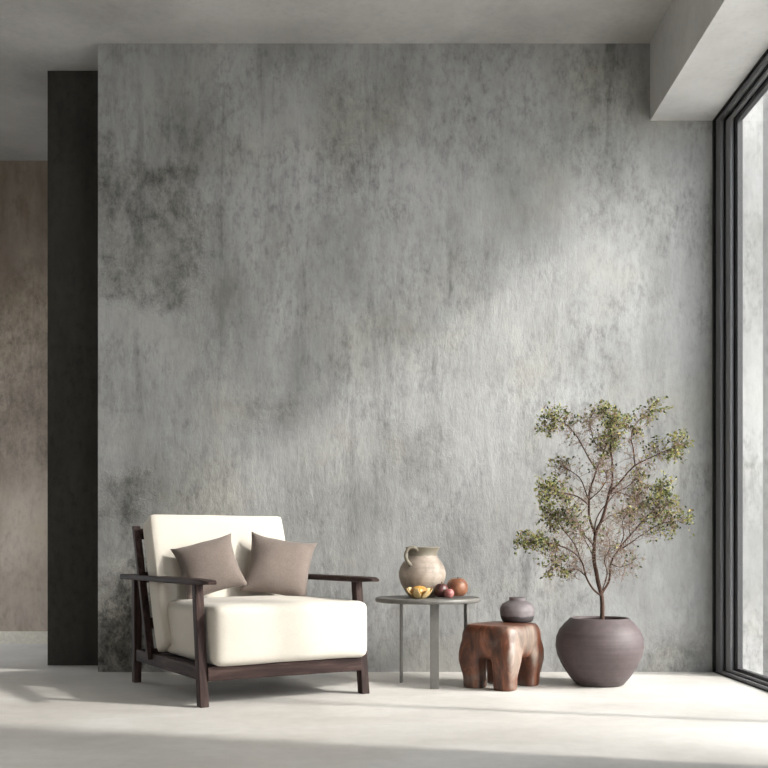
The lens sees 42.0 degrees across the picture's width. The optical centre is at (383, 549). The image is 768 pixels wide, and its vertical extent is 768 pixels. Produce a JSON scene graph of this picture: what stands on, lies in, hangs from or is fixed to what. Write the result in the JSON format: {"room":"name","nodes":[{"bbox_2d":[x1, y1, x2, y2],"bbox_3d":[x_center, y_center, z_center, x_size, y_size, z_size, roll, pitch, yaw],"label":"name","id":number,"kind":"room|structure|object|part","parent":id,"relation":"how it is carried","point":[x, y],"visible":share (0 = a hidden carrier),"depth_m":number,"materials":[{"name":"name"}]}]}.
{"room":"living room","nodes":[
{"label":"living room","id":0,"kind":"room"},
{"bbox_2d":[0,161,47,630],"bbox_3d":[-0.790,-1.183,8.100,5.620,3.865,0.200,0,0,0],"label":"wall","id":1,"kind":"structure","parent":0,"point":[23,184],"depth_m":8.00,"materials":[{"name":"brown paint"}]},
{"bbox_2d":[0,631,47,643],"bbox_3d":[-0.790,0.700,7.990,5.620,0.100,0.020,0,0,0],"label":"baseboard","id":2,"kind":"structure","parent":1,"relation":"attached to","point":[6,637],"depth_m":7.98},
{"bbox_2d":[0,0,672,160],"bbox_3d":[-0.715,-3.215,3.250,5.770,0.200,9.500,0,0,0],"label":"ceiling","id":3,"kind":"structure","parent":0,"point":[38,37],"depth_m":5.96,"materials":[{"name":"concrete"}]},
{"bbox_2d":[0,644,767,767],"bbox_3d":[-0.715,0.810,3.250,5.770,0.120,9.500,0,0,0],"label":"floor","id":4,"kind":"structure","parent":0,"point":[52,716],"depth_m":4.42,"materials":[{"name":"white concrete"}]},
{"bbox_2d":[48,71,97,664],"bbox_3d":[-1.819,-1.183,6.690,0.737,3.865,0.380,0,0,0],"label":"wall pier","id":5,"kind":"object","parent":4,"relation":"on","point":[72,95],"visible":0.36,"depth_m":6.50,"materials":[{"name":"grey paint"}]},
{"bbox_2d":[120,514,378,707],"bbox_3d":[-0.765,0.276,5.470,0.989,0.948,1.335,0,0,-31],"label":"armchair","id":6,"kind":"object","parent":4,"relation":"on","point":[232,633],"visible":0.93,"depth_m":5.11,"materials":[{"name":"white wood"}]},
{"bbox_3d":[-1.403,0.459,5.673,0.046,0.583,0.053,0,0,-31],"label":"leg","id":7,"kind":"part","parent":6,"relation":"part of","materials":[{"name":"brown wood"}]},
{"bbox_3d":[-1.327,0.228,5.511,0.040,0.725,0.297,0,0,-31],"label":"post","id":8,"kind":"part","parent":6,"relation":"part of","materials":[{"name":"brown wood"}]},
{"bbox_3d":[-1.002,0.593,5.864,0.845,0.065,0.035,0,0,-31],"label":"rail","id":9,"kind":"part","parent":6,"relation":"part of","materials":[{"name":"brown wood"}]},
{"bbox_3d":[-1.130,0.593,5.218,0.028,0.065,0.990,0,0,-31],"label":"rail","id":10,"kind":"part","parent":6,"relation":"part of","materials":[{"name":"brown wood"}]},
{"bbox_3d":[-1.144,0.153,5.242,0.104,0.028,1.335,0,0,-31],"label":"armrest","id":11,"kind":"part","parent":6,"relation":"part of","materials":[{"name":"brown wood"}]},
{"bbox_3d":[-0.884,0.459,4.809,0.045,0.583,0.125,0,0,-31],"label":"leg","id":12,"kind":"part","parent":6,"relation":"part of","materials":[{"name":"brown wood"}]},
{"bbox_2d":[170,533,247,598],"bbox_3d":[-0.939,0.093,5.357,0.406,0.371,0.206,0,0,-13],"label":"throw pillow","id":13,"kind":"object","parent":6,"relation":"on","point":[215,559],"visible":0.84,"depth_m":5.30,"materials":[{"name":"beige fabric"}]},
{"bbox_2d":[144,514,284,651],"bbox_3d":[-0.909,0.175,5.612,0.808,0.748,0.171,0,-20,-31],"label":"cushion","id":14,"kind":"object","parent":6,"relation":"on","point":[162,533],"depth_m":5.49,"materials":[{"name":"beige fabric"}]},
{"bbox_2d":[168,595,366,665],"bbox_3d":[-0.629,0.404,5.281,0.873,0.318,0.765,0,0,-31],"label":"seat cushion","id":15,"kind":"object","parent":6,"relation":"on","point":[238,630],"depth_m":4.98,"materials":[{"name":"beige fabric"}]},
{"bbox_2d":[240,532,316,595],"bbox_3d":[-0.582,0.095,5.566,0.424,0.391,0.210,0,0,-4],"label":"throw pillow","id":16,"kind":"object","parent":6,"relation":"on","point":[276,566],"visible":0.97,"depth_m":5.50,"materials":[{"name":"beige fabric"}]},
{"bbox_3d":[-0.487,0.594,5.007,0.845,0.068,0.035,0,0,-31],"label":"rail","id":17,"kind":"part","parent":6,"relation":"part of","materials":[{"name":"brown wood"}]},
{"bbox_3d":[-0.385,0.153,5.698,0.104,0.028,1.335,0,0,-31],"label":"armrest","id":18,"kind":"part","parent":6,"relation":"part of","materials":[{"name":"brown wood"}]},
{"bbox_3d":[-0.125,0.459,5.264,0.045,0.583,0.125,0,0,-31],"label":"leg","id":19,"kind":"part","parent":6,"relation":"part of","materials":[{"name":"brown wood"}]},
{"bbox_2d":[375,595,479,688],"bbox_3d":[0.243,0.506,5.570,0.585,0.487,0.585,0,0,0],"label":"side table","id":20,"kind":"object","parent":4,"relation":"on","point":[434,602],"visible":0.9,"depth_m":5.39,"materials":[{"name":"grey metal"}]},
{"bbox_3d":[0.098,0.519,5.655,0.012,0.461,0.036,0,0,15],"label":"leg","id":21,"kind":"part","parent":20,"relation":"part of","materials":[{"name":"grey metal"}]},
{"bbox_2d":[406,586,432,598],"bbox_3d":[0.190,0.229,5.410,0.146,0.072,0.145,0,0,0],"label":"fruit","id":22,"kind":"object","parent":20,"relation":"on","point":[417,592],"visible":0.98,"depth_m":5.37,"materials":[{"name":"yellow food"}]},
{"bbox_2d":[399,546,445,596],"bbox_3d":[0.215,0.120,5.600,0.263,0.287,0.264,0,0,0],"label":"jug","id":23,"kind":"object","parent":20,"relation":"on","point":[422,566],"visible":0.88,"depth_m":5.50,"materials":[{"name":"beige ceramic"}]},
{"bbox_3d":[0.152,0.037,5.506,0.086,0.122,0.028,0,0,-18],"label":"handle","id":24,"kind":"part","parent":23,"relation":"part of","materials":[{"name":"beige ceramic"}]},
{"bbox_3d":[0.273,0.519,5.400,0.048,0.461,0.012,0,0,0],"label":"leg","id":25,"kind":"part","parent":20,"relation":"part of","materials":[{"name":"grey metal"}]},
{"bbox_2d":[434,582,447,596],"bbox_3d":[0.312,0.216,5.471,0.080,0.086,0.080,0,0,0],"label":"plum","id":26,"kind":"object","parent":20,"relation":"on","point":[439,589],"visible":0.91,"depth_m":5.44,"materials":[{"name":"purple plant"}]},
{"bbox_2d":[444,587,453,597],"bbox_3d":[0.352,0.230,5.430,0.058,0.060,0.057,0,0,0],"label":"plum","id":27,"kind":"object","parent":20,"relation":"on","point":[448,593],"visible":1,"depth_m":5.41,"materials":[{"name":"brown plant"}]},
{"bbox_2d":[447,577,467,596],"bbox_3d":[0.403,0.203,5.520,0.117,0.112,0.114,0,0,0],"label":"apple","id":28,"kind":"object","parent":20,"relation":"on","point":[458,585],"visible":0.84,"depth_m":5.48,"materials":[{"name":"brown plant"}]},
{"bbox_3d":[0.465,0.519,5.660,0.012,0.461,0.036,0,0,-25],"label":"leg","id":29,"kind":"part","parent":20,"relation":"part of","materials":[{"name":"grey metal"}]},
{"bbox_2d":[459,621,543,690],"bbox_3d":[0.648,0.578,5.505,0.348,0.345,0.399,0,0,37],"label":"stool","id":30,"kind":"object","parent":4,"relation":"on","point":[512,654],"visible":0.98,"depth_m":5.39,"materials":[{"name":"red wood"}]},
{"bbox_2d":[500,597,534,622],"bbox_3d":[0.752,0.335,5.640,0.196,0.139,0.196,0,0,0],"label":"clay jar","id":31,"kind":"object","parent":30,"relation":"on","point":[517,609],"visible":1,"depth_m":5.57,"materials":[{"name":"ceramic"}]},
{"bbox_2d":[512,393,694,687],"bbox_3d":[1.197,-0.066,5.585,1.010,1.633,0.515,0,0,0],"label":"potted tree","id":32,"kind":"object","parent":4,"relation":"on","point":[601,651],"visible":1,"depth_m":5.50,"materials":[{"name":"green plant"}]},
{"bbox_3d":[1.200,0.563,5.570,0.484,0.374,0.484,0,0,0],"label":"pot","id":33,"kind":"part","parent":32,"relation":"part of","materials":[{"name":"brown ceramic"}]},
{"bbox_2d":[98,43,711,671],"bbox_3d":[0.205,-1.183,6.300,3.929,3.865,0.300,0,0,0],"label":"wall","id":34,"kind":"structure","parent":0,"point":[343,288],"depth_m":6.15,"materials":[{"name":"grey paint"}]},
{"bbox_3d":[2.095,-0.945,3.350,0.150,3.390,9.700,0,0,0],"label":"wall","id":35,"kind":"structure","parent":0,"visible":0},
{"bbox_2d":[712,49,767,691],"bbox_3d":[2.067,-0.946,4.605,0.095,3.389,3.090,0,0,0],"label":"window","id":36,"kind":"structure","parent":35,"relation":"in","point":[727,126],"depth_m":5.95,"materials":[{"name":"metal"}]},
{"bbox_3d":[2.100,-0.945,5.185,0.030,3.350,1.890,0,0,0],"label":"sash","id":37,"kind":"part","parent":36,"relation":"part of","materials":[{"name":"grey metal"}]},
{"label":"outside","id":38,"kind":"structure","parent":0,"visible":0},
{"bbox_3d":[1.000,0.950,3.000,26.000,0.200,18.000,0,0,0],"label":"floor","id":39,"kind":"structure","parent":38,"visible":0},
{"bbox_2d":[743,96,762,674],"bbox_3d":[2.254,-1.750,6.460,0.168,5.400,0.580,0,0,0],"label":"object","id":40,"kind":"structure","parent":39,"relation":"on","point":[753,122],"depth_m":6.17,"materials":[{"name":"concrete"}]},
{"bbox_2d":[650,0,767,120],"bbox_3d":[1.903,-2.877,3.350,0.534,0.475,9.700,0,0,0],"label":"beam","id":41,"kind":"structure","parent":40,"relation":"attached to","point":[701,51],"depth_m":5.51,"materials":[{"name":"concrete"}]},
{"bbox_2d":[763,90,767,676],"bbox_3d":[2.969,-1.750,6.515,1.262,5.400,0.370,0,0,0],"label":"wall","id":42,"kind":"structure","parent":39,"relation":"on","point":[765,96],"depth_m":6.33,"materials":[{"name":"white paint"}]}
]}

